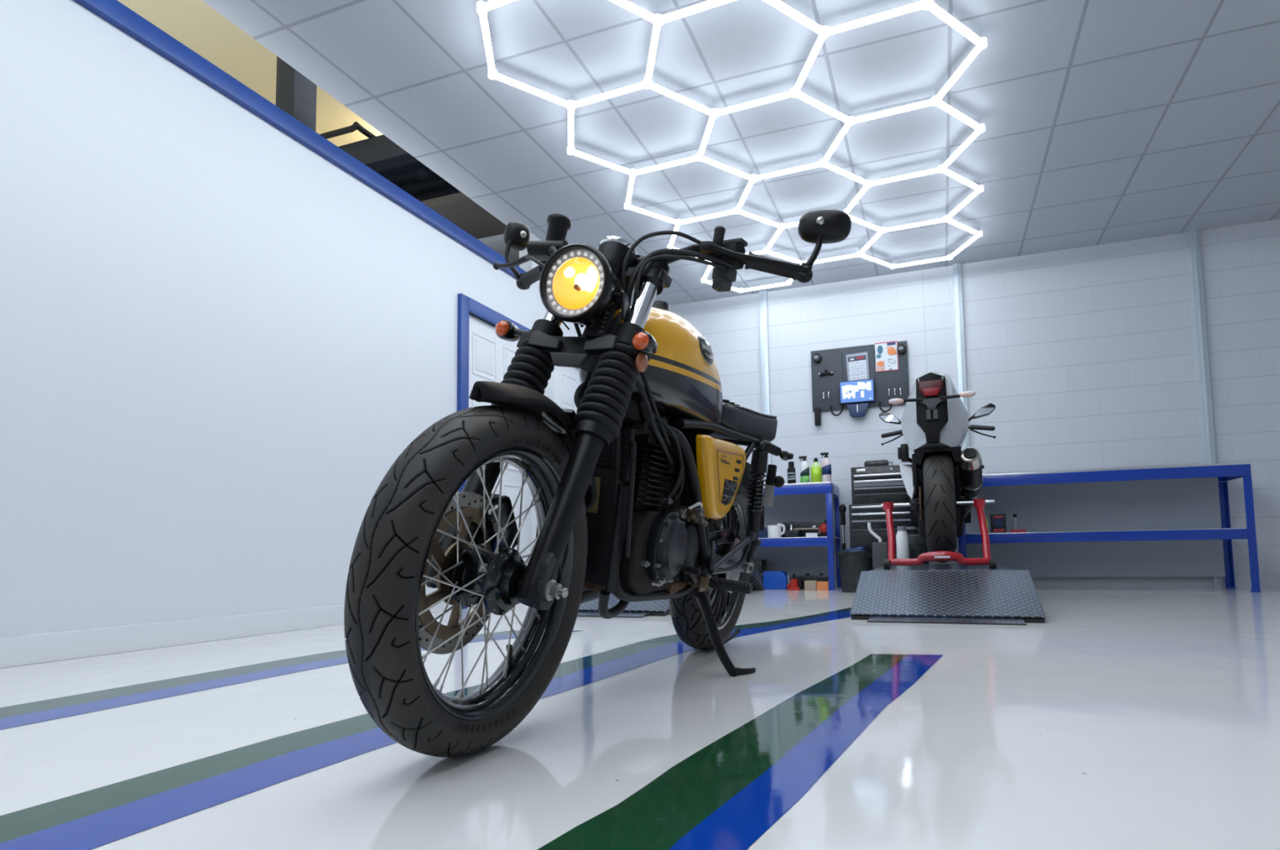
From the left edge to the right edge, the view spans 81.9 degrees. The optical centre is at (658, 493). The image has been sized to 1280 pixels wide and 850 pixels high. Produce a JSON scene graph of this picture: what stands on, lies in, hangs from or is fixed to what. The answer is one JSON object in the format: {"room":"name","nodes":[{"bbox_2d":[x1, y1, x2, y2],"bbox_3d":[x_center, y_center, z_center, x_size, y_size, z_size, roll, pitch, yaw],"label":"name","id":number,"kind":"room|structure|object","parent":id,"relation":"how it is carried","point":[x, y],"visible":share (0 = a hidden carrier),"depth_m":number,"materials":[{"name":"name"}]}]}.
{"room":"motorcycle repair workshop","nodes":[
{"label":"motorcycle repair workshop","id":0,"kind":"room"},
{"bbox_2d":[116,0,382,146],"bbox_3d":[-4.409,-4.339,2.008,3.300,0.100,17.000,-3,-5,21],"label":"ceiling","id":1,"kind":"structure","parent":0,"point":[194,24],"depth_m":6.54,"materials":[{"name":"beige paint"}]},
{"bbox_2d":[0,0,586,636],"bbox_3d":[-2.369,-0.883,2.344,0.120,2.900,11.550,-3,-5,21],"label":"wall","id":2,"kind":"structure","parent":0,"point":[220,342],"depth_m":3.10,"materials":[{"name":"white paint"}]},
{"bbox_2d":[0,600,453,667],"bbox_3d":[-2.828,0.408,0.790,0.030,0.100,8.500,-3,-5,21],"label":"baseboard","id":3,"kind":"structure","parent":2,"relation":"attached to","point":[36,648],"depth_m":2.92,"materials":[{"name":"white paint"}]},
{"bbox_2d":[73,0,526,279],"bbox_3d":[-2.703,-1.989,1.403,0.050,0.085,9.410,-3,-5,21],"label":"trim","id":4,"kind":"structure","parent":2,"relation":"attached to","point":[113,12],"depth_m":3.52,"materials":[{"name":"blue metal"}]},
{"bbox_2d":[456,293,530,608],"bbox_3d":[-0.974,-0.234,5.739,0.052,2.090,1.930,-3,-5,21],"label":"trim","id":5,"kind":"structure","parent":2,"relation":"attached to","point":[466,304],"depth_m":4.93,"materials":[{"name":"blue metal"}]},
{"bbox_2d":[468,314,530,605],"bbox_3d":[-1.143,-0.218,5.331,0.097,1.994,0.874,-3,-5,21],"label":"door","id":6,"kind":"structure","parent":2,"relation":"in","point":[491,356],"depth_m":5.36,"materials":[{"name":"white paint"}]},
{"bbox_2d":[530,365,581,551],"bbox_3d":[-0.828,-0.159,6.150,0.097,1.994,0.874,-3,-5,21],"label":"door","id":7,"kind":"structure","parent":2,"relation":"in","point":[562,384],"depth_m":6.26,"materials":[{"name":"white paint"}]},
{"bbox_2d":[0,586,1279,849],"bbox_3d":[1.140,0.457,0.898,7.750,0.100,11.950,-3,-5,21],"label":"floor","id":8,"kind":"structure","parent":0,"point":[1126,718],"depth_m":1.43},
{"bbox_2d":[0,630,582,729],"bbox_3d":[-1.128,0.536,2.129,0.615,0.001,2.828,-3,-5,21],"label":"floor strip","id":9,"kind":"object","parent":8,"relation":"on","point":[15,715],"depth_m":2.00,"materials":[{"name":"blue paint"}]},
{"bbox_2d":[0,607,851,849],"bbox_3d":[-0.014,0.528,2.251,0.806,0.001,5.053,-3,-5,21],"label":"floor strip","id":10,"kind":"object","parent":8,"relation":"on","point":[88,820],"depth_m":1.20,"materials":[{"name":"blue paint"}]},
{"bbox_2d":[343,208,851,757],"bbox_3d":[0.024,-0.118,2.045,0.873,1.273,2.016,-1,-4,4],"label":"motorcycle","id":11,"kind":"object","parent":8,"relation":"on","point":[634,492],"visible":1,"depth_m":1.50,"materials":[{"name":"metal"}]},
{"bbox_2d":[503,221,530,250],"bbox_3d":[-0.387,-0.713,2.029,0.072,0.075,0.044,2,-5,-28],"label":"mirror","id":12,"kind":"object","parent":11,"relation":"attached to","point":[517,235],"depth_m":2.01,"materials":[{"name":"black mirror"}]},
{"bbox_2d":[798,208,851,244],"bbox_3d":[0.366,-0.594,1.625,0.116,0.074,0.041,-2,-5,14],"label":"mirror","id":13,"kind":"object","parent":11,"relation":"attached to","point":[821,226],"depth_m":1.61,"materials":[{"name":"black mirror"}]},
{"bbox_2d":[577,564,764,617],"bbox_3d":[0.084,0.656,5.345,0.855,0.224,2.737,-3,-5,21],"label":"lift","id":14,"kind":"object","parent":8,"relation":"on","point":[655,607],"visible":0.12,"depth_m":4.16,"materials":[{"name":"metal"}]},
{"bbox_2d":[537,653,942,849],"bbox_3d":[0.304,0.459,1.418,0.460,0.001,2.320,-3,-5,21],"label":"floor strip","id":15,"kind":"object","parent":8,"relation":"on","point":[726,794],"depth_m":1.17,"materials":[{"name":"green paint"}]},
{"bbox_2d":[751,559,766,573],"bbox_3d":[0.867,0.751,6.958,0.280,0.260,0.200,-3,-5,21],"label":"storage box","id":16,"kind":"object","parent":8,"relation":"on","point":[761,564],"visible":0.2,"depth_m":6.84,"materials":[{"name":"black plastic"}]},
{"bbox_2d":[759,570,791,589],"bbox_3d":[1.032,0.775,6.656,0.331,0.160,0.180,-3,-5,21],"label":"box","id":17,"kind":"object","parent":8,"relation":"on","point":[771,580],"visible":0.7,"depth_m":6.56,"materials":[{"name":"blue plastic"}]},
{"bbox_2d":[715,481,841,590],"bbox_3d":[0.925,0.404,6.825,1.438,0.930,0.537,-3,-5,21],"label":"workbench","id":18,"kind":"object","parent":8,"relation":"on","point":[806,501],"visible":0.47,"depth_m":6.87,"materials":[{"name":"blue metal"}]},
{"bbox_2d":[758,526,768,537],"bbox_3d":[0.953,0.350,6.696,0.100,0.100,0.120,-3,-5,21],"label":"storage box","id":19,"kind":"object","parent":18,"relation":"on","point":[762,534],"visible":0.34,"depth_m":6.63,"materials":[{"name":"blue plastic"}]},
{"bbox_2d":[767,523,785,537],"bbox_3d":[1.049,0.326,6.600,0.124,0.130,0.148,2,-5,-35],"label":"mug","id":20,"kind":"object","parent":18,"relation":"on","point":[773,531],"visible":0.95,"depth_m":6.56,"materials":[{"name":"white ceramic"}]},
{"bbox_2d":[715,536,839,547],"bbox_3d":[0.925,0.451,6.820,1.420,0.080,0.534,-3,-5,21],"label":"shelf","id":21,"kind":"object","parent":18,"relation":"attached to","point":[817,541],"depth_m":6.45,"materials":[{"name":"blue metal"}]},
{"bbox_2d":[786,461,795,483],"bbox_3d":[1.185,-0.188,6.558,0.075,0.200,0.074,-3,-5,21],"label":"bottle","id":22,"kind":"object","parent":18,"relation":"on","point":[791,473],"visible":0.94,"depth_m":6.53,"materials":[{"name":"black plastic"}]},
{"bbox_2d":[785,529,800,537],"bbox_3d":[1.196,0.352,6.548,0.120,0.065,0.120,-3,-5,21],"label":"storage box","id":23,"kind":"object","parent":18,"relation":"on","point":[788,533],"visible":0.88,"depth_m":6.49,"materials":[{"name":"black plastic"}]},
{"bbox_2d":[763,481,839,487],"bbox_3d":[0.919,-0.052,6.861,1.432,0.016,0.530,-3,-5,21],"label":"countertop","id":24,"kind":"structure","parent":18,"relation":"on","point":[823,482],"depth_m":6.44,"materials":[{"name":"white metal"}]},
{"bbox_2d":[781,520,824,537],"bbox_3d":[1.335,0.323,6.719,0.480,0.145,0.186,-3,-5,21],"label":"tool case","id":25,"kind":"object","parent":18,"relation":"on","point":[805,524],"visible":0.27,"depth_m":6.63,"materials":[{"name":"black plastic"}]},
{"bbox_2d":[798,455,809,483],"bbox_3d":[1.297,-0.215,6.527,0.081,0.246,0.081,1,-5,-23],"label":"spray bottle","id":26,"kind":"object","parent":18,"relation":"on","point":[804,466],"visible":0.96,"depth_m":6.50,"materials":[{"name":"white plastic"}]},
{"bbox_2d":[793,527,821,533],"bbox_3d":[1.336,0.342,6.549,0.260,0.082,0.025,-3,-5,21],"label":"wooden rack","id":27,"kind":"object","parent":18,"relation":"on","point":[811,527],"visible":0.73,"depth_m":6.54,"materials":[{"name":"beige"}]},
{"bbox_2d":[805,533,817,537],"bbox_3d":[1.348,0.358,6.468,0.100,0.035,0.050,-3,-5,21],"label":"pack","id":28,"kind":"object","parent":18,"relation":"on","point":[807,535],"visible":0.92,"depth_m":6.45,"materials":[{"name":"white cardboard"}]},
{"bbox_2d":[810,457,822,482],"bbox_3d":[1.391,-0.209,6.491,0.095,0.225,0.094,-3,-5,21],"label":"bottle","id":29,"kind":"object","parent":18,"relation":"on","point":[815,468],"visible":0.89,"depth_m":6.45,"materials":[{"name":"green plastic"}]},
{"bbox_2d":[818,519,826,536],"bbox_3d":[1.469,0.297,6.480,0.112,0.156,0.088,-3,-5,21],"label":"power tool","id":30,"kind":"object","parent":18,"relation":"on","point":[823,527],"visible":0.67,"depth_m":6.46,"materials":[{"name":"red plastic"}]},
{"bbox_2d":[820,452,831,482],"bbox_3d":[1.474,-0.233,6.461,0.081,0.266,0.082,1,-5,-24],"label":"spray bottle","id":31,"kind":"object","parent":18,"relation":"on","point":[826,464],"visible":0.95,"depth_m":6.43,"materials":[{"name":"white plastic"}]},
{"bbox_2d":[839,504,846,551],"bbox_3d":[1.625,0.459,6.451,0.064,0.742,0.120,-3,-5,21],"label":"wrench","id":32,"kind":"object","parent":18,"relation":"hanging from","point":[842,508],"visible":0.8,"depth_m":6.45,"materials":[{"name":"black metal"}]},
{"bbox_2d":[786,573,801,590],"bbox_3d":[1.181,0.765,6.428,0.127,0.140,0.090,-3,-5,21],"label":"jack","id":33,"kind":"object","parent":8,"relation":"on","point":[793,584],"visible":1,"depth_m":6.40,"materials":[{"name":"red metal"}]},
{"bbox_2d":[804,580,817,590],"bbox_3d":[1.330,0.792,6.412,0.100,0.080,0.100,-3,-5,21],"label":"cardboard box","id":34,"kind":"object","parent":8,"relation":"on","point":[809,584],"visible":0.89,"depth_m":6.37,"materials":[{"name":"beige cardboard"}]},
{"bbox_2d":[795,573,828,589],"bbox_3d":[1.380,0.771,6.544,0.300,0.140,0.120,-3,-5,21],"label":"battery pack","id":35,"kind":"object","parent":8,"relation":"on","point":[807,576],"visible":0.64,"depth_m":6.50,"materials":[{"name":"black plastic"}]},
{"bbox_2d":[816,581,828,590],"bbox_3d":[1.428,0.791,6.374,0.100,0.072,0.100,-3,-5,21],"label":"cardboard box","id":36,"kind":"object","parent":8,"relation":"on","point":[821,585],"visible":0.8,"depth_m":6.33,"materials":[{"name":"orange cardboard"}]},
{"bbox_2d":[836,546,871,592],"bbox_3d":[1.610,0.611,6.016,0.262,0.370,0.231,-3,-5,21],"label":"waste bin","id":37,"kind":"object","parent":8,"relation":"on","point":[851,561],"visible":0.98,"depth_m":5.93,"materials":[{"name":"black plastic"}]},
{"bbox_2d":[867,522,888,568],"bbox_3d":[1.778,0.507,5.938,0.153,0.560,0.220,-3,-5,21],"label":"oil drainer","id":38,"kind":"object","parent":8,"relation":"on","point":[880,548],"visible":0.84,"depth_m":5.84,"materials":[{"name":"grey"}]},
{"bbox_2d":[848,464,928,569],"bbox_3d":[2.007,0.294,6.405,0.620,1.050,0.534,-3,-5,21],"label":"tool chest","id":39,"kind":"object","parent":8,"relation":"on","point":[871,486],"visible":0.44,"depth_m":6.23,"materials":[{"name":"black metal"}]},
{"bbox_2d":[864,459,892,466],"bbox_3d":[1.923,-0.261,6.431,0.231,0.061,0.120,-3,-5,21],"label":"radio","id":40,"kind":"object","parent":39,"relation":"on","point":[882,462],"visible":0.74,"depth_m":6.38,"materials":[{"name":"black plastic"}]},
{"bbox_2d":[849,563,1045,625],"bbox_3d":[1.809,0.578,4.687,0.870,0.224,2.737,-3,-5,21],"label":"lift","id":41,"kind":"object","parent":8,"relation":"on","point":[951,593],"visible":0.97,"depth_m":3.74,"materials":[{"name":"metal"}]},
{"bbox_2d":[896,525,915,558],"bbox_3d":[1.862,0.385,5.538,0.140,0.290,0.090,-3,-5,21],"label":"canister","id":42,"kind":"object","parent":41,"relation":"on","point":[902,536],"visible":0.81,"depth_m":5.51,"materials":[{"name":"white plastic"}]},
{"bbox_2d":[908,534,928,564],"bbox_3d":[2.044,0.436,5.840,0.190,0.230,0.190,-3,-5,21],"label":"tub","id":43,"kind":"object","parent":41,"relation":"on","point":[917,544],"visible":0.45,"depth_m":5.76,"materials":[{"name":"black plastic"}]},
{"bbox_2d":[881,498,996,568],"bbox_3d":[1.693,0.239,4.462,0.663,0.419,0.395,-3,-5,21],"label":"stand","id":44,"kind":"object","parent":41,"relation":"on","point":[979,504],"visible":1,"depth_m":4.36,"materials":[{"name":"red metal"}]},
{"bbox_2d":[879,371,995,563],"bbox_3d":[2.087,-0.100,5.348,0.854,1.223,1.952,-2,-5,14],"label":"motorcycle","id":45,"kind":"object","parent":44,"relation":"on","point":[935,420],"visible":0.94,"depth_m":4.61,"materials":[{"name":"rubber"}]},
{"bbox_2d":[879,411,900,424],"bbox_3d":[1.859,-0.610,5.917,0.164,0.109,0.050,-3,-5,21],"label":"mirror","id":46,"kind":"object","parent":45,"relation":"attached to","point":[886,417],"depth_m":5.89,"materials":[{"name":"black mirror"}]},
{"bbox_2d":[880,414,898,422],"bbox_3d":[1.848,-0.612,5.887,0.147,0.093,0.029,-3,-5,29],"label":"mirror glass","id":47,"kind":"object","parent":45,"relation":"attached to","point":[886,418],"depth_m":5.89,"materials":[{"name":"white"}]},
{"bbox_2d":[918,379,942,396],"bbox_3d":[1.694,-0.655,4.579,0.143,0.100,0.030,-3,-5,21],"label":"tail light","id":48,"kind":"object","parent":45,"relation":"on","point":[926,388],"depth_m":4.56,"materials":[{"name":"red plastic"}]},
{"bbox_2d":[973,403,995,418],"bbox_3d":[2.506,-0.639,5.670,0.164,0.109,0.050,-3,-5,21],"label":"mirror","id":49,"kind":"object","parent":45,"relation":"attached to","point":[988,409],"depth_m":5.64,"materials":[{"name":"black mirror"}]},
{"bbox_2d":[974,407,994,416],"bbox_3d":[2.494,-0.641,5.640,0.147,0.093,0.029,-2,-5,12],"label":"mirror glass","id":50,"kind":"object","parent":45,"relation":"attached to","point":[983,411],"depth_m":5.64,"materials":[{"name":"white"}]},
{"bbox_2d":[957,462,1261,591],"bbox_3d":[3.447,0.291,5.863,1.971,0.930,0.537,-3,-5,21],"label":"workbench","id":51,"kind":"object","parent":8,"relation":"on","point":[1172,520],"visible":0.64,"depth_m":5.92,"materials":[{"name":"blue metal"}]},
{"bbox_2d":[990,513,1006,533],"bbox_3d":[2.753,0.238,5.967,0.110,0.155,0.092,-3,-5,21],"label":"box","id":52,"kind":"object","parent":51,"relation":"on","point":[997,521],"visible":0.99,"depth_m":5.92,"materials":[{"name":"black"}]},
{"bbox_2d":[1009,528,1026,533],"bbox_3d":[2.882,0.297,5.904,0.110,0.025,0.070,-3,-5,21],"label":"tin","id":53,"kind":"object","parent":51,"relation":"on","point":[1020,530],"visible":0.9,"depth_m":5.87,"materials":[{"name":"red metal"}]},
{"bbox_2d":[1012,513,1018,529],"bbox_3d":[2.867,0.222,5.915,0.046,0.125,0.046,-3,-5,21],"label":"bottle","id":54,"kind":"object","parent":53,"relation":"on","point":[1015,521],"visible":1,"depth_m":5.90,"materials":[{"name":"grey plastic"}]},
{"bbox_2d":[965,527,1248,543],"bbox_3d":[3.447,0.338,5.858,1.953,0.080,0.534,-3,-5,21],"label":"shelf","id":55,"kind":"object","parent":51,"relation":"attached to","point":[1126,535],"depth_m":5.69,"materials":[{"name":"blue metal"}]},
{"bbox_2d":[982,462,1250,475],"bbox_3d":[3.441,-0.165,5.899,1.965,0.016,0.530,-3,-5,21],"label":"countertop","id":56,"kind":"structure","parent":51,"relation":"on","point":[1241,463],"depth_m":5.59,"materials":[{"name":"blue metal"}]},
{"bbox_2d":[201,0,1279,306],"bbox_3d":[-0.422,-2.446,1.707,10.600,0.060,11.550,-3,-5,21],"label":"ceiling","id":57,"kind":"structure","parent":0,"point":[1105,122],"depth_m":4.34,"materials":[{"name":"tile"}]},
{"bbox_2d":[476,0,986,293],"bbox_3d":[0.844,-2.145,4.823,2.492,0.095,4.136,-3,-5,21],"label":"ceiling light","id":58,"kind":"object","parent":57,"relation":"attached to","point":[482,7],"visible":0.91,"depth_m":4.15,"materials":[{"name":"white plastic"}]},
{"bbox_2d":[669,219,1279,587],"bbox_3d":[2.271,-0.607,6.795,13.350,2.900,0.100,-3,-5,21],"label":"wall","id":59,"kind":"structure","parent":0,"point":[1085,357],"depth_m":6.30,"materials":[{"name":"white paint"}]},
{"bbox_2d":[759,290,771,482],"bbox_3d":[1.056,-0.559,7.177,0.075,2.900,0.051,-3,-5,21],"label":"trim","id":60,"kind":"structure","parent":59,"relation":"attached to","point":[765,380],"depth_m":7.22,"materials":[{"name":"white"}]},
{"bbox_2d":[810,340,909,417],"bbox_3d":[1.869,-1.052,6.865,0.877,0.680,0.070,-3,-5,21],"label":"pegboard","id":61,"kind":"object","parent":59,"relation":"attached to","point":[832,360],"depth_m":6.91,"materials":[{"name":"metal"}]},
{"bbox_2d":[812,353,822,363],"bbox_3d":[1.510,-1.296,7.017,0.084,0.084,0.047,-3,-5,21],"label":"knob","id":62,"kind":"object","parent":61,"relation":"attached to","point":[816,357],"visible":1,"depth_m":7.00,"materials":[{"name":"black plastic"}]},
{"bbox_2d":[814,407,821,426],"bbox_3d":[1.510,-0.732,6.978,0.055,0.170,0.050,-3,-5,21],"label":"holster","id":63,"kind":"object","parent":61,"relation":"hanging from","point":[817,411],"visible":1,"depth_m":6.96,"materials":[{"name":"black plastic"}]},
{"bbox_2d":[818,368,833,376],"bbox_3d":[1.588,-1.153,6.978,0.134,0.053,0.045,-3,-5,21],"label":"holder","id":64,"kind":"object","parent":61,"relation":"attached to","point":[826,372],"visible":1,"depth_m":6.97,"materials":[{"name":"black"}]},
{"bbox_2d":[830,404,843,416],"bbox_3d":[1.676,-0.786,6.920,0.121,0.109,0.030,-3,-5,21],"label":"cable","id":65,"kind":"object","parent":61,"relation":"hanging from","point":[831,409],"visible":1,"depth_m":6.91,"materials":[{"name":"black plastic"}]},
{"bbox_2d":[839,378,875,404],"bbox_3d":[1.846,-0.953,6.848,0.315,0.211,0.052,-3,-5,21],"label":"monitor","id":66,"kind":"object","parent":61,"relation":"attached to","point":[857,391],"visible":1,"depth_m":6.83,"materials":[{"name":"blue plastic"}]},
{"bbox_2d":[845,351,869,381],"bbox_3d":[1.864,-1.185,6.893,0.204,0.277,0.009,-3,-5,21],"label":"poster","id":67,"kind":"object","parent":61,"relation":"attached to","point":[857,364],"visible":1,"depth_m":6.89,"materials":[{"name":"grey paper"}]},
{"bbox_2d":[878,400,892,412],"bbox_3d":[2.087,-0.804,6.764,0.121,0.109,0.030,-3,-5,21],"label":"cable","id":68,"kind":"object","parent":61,"relation":"hanging from","point":[879,402],"visible":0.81,"depth_m":6.76,"materials":[{"name":"black plastic"}]},
{"bbox_2d":[875,341,898,372],"bbox_3d":[2.109,-1.271,6.804,0.200,0.272,0.008,-3,-5,21],"label":"poster","id":69,"kind":"object","parent":61,"relation":"attached to","point":[886,353],"visible":1,"depth_m":6.80,"materials":[{"name":"white paper"}]},
{"bbox_2d":[897,344,906,354],"bbox_3d":[2.226,-1.328,6.744,0.084,0.084,0.047,-3,-5,21],"label":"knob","id":70,"kind":"object","parent":61,"relation":"attached to","point":[901,348],"visible":1,"depth_m":6.73,"materials":[{"name":"black"}]},
{"bbox_2d":[952,262,969,450],"bbox_3d":[2.717,-0.633,6.544,0.068,2.900,0.051,-3,-5,21],"label":"trim","id":71,"kind":"structure","parent":59,"relation":"attached to","point":[959,326],"depth_m":6.59,"materials":[{"name":"white"}]},
{"bbox_2d":[1186,229,1225,587],"bbox_3d":[4.391,-0.708,5.905,0.070,2.900,0.051,-3,-5,21],"label":"trim","id":72,"kind":"structure","parent":59,"relation":"attached to","point":[1194,253],"depth_m":5.93,"materials":[{"name":"white metal"}]},
{"bbox_3d":[-1.747,-2.597,7.517,2.200,0.100,2.000,-3,-5,21],"label":"trim","id":73,"kind":"structure","parent":0,"visible":0},
{"bbox_2d":[338,134,461,201],"bbox_3d":[-2.228,-2.518,6.107,1.900,0.260,1.000,-3,-5,21],"label":"window","id":74,"kind":"structure","parent":73,"relation":"attached to","point":[380,153],"depth_m":5.62,"materials":[{"name":"black glass"}]},
{"bbox_2d":[319,121,375,138],"bbox_3d":[-2.480,-2.851,6.035,0.809,0.400,0.819,-3,-5,21],"label":"handrail","id":75,"kind":"object","parent":74,"relation":"on","point":[356,126],"visible":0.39,"depth_m":5.59,"materials":[{"name":"black metal"}]},
{"label":"outside","id":76,"kind":"structure","parent":0,"visible":0},
{"bbox_2d":[275,56,316,132],"bbox_3d":[-2.083,-2.245,4.238,0.140,1.000,0.160,-3,-5,21],"label":"column","id":77,"kind":"structure","parent":76,"point":[295,95],"depth_m":4.18,"materials":[{"name":"black paint"}]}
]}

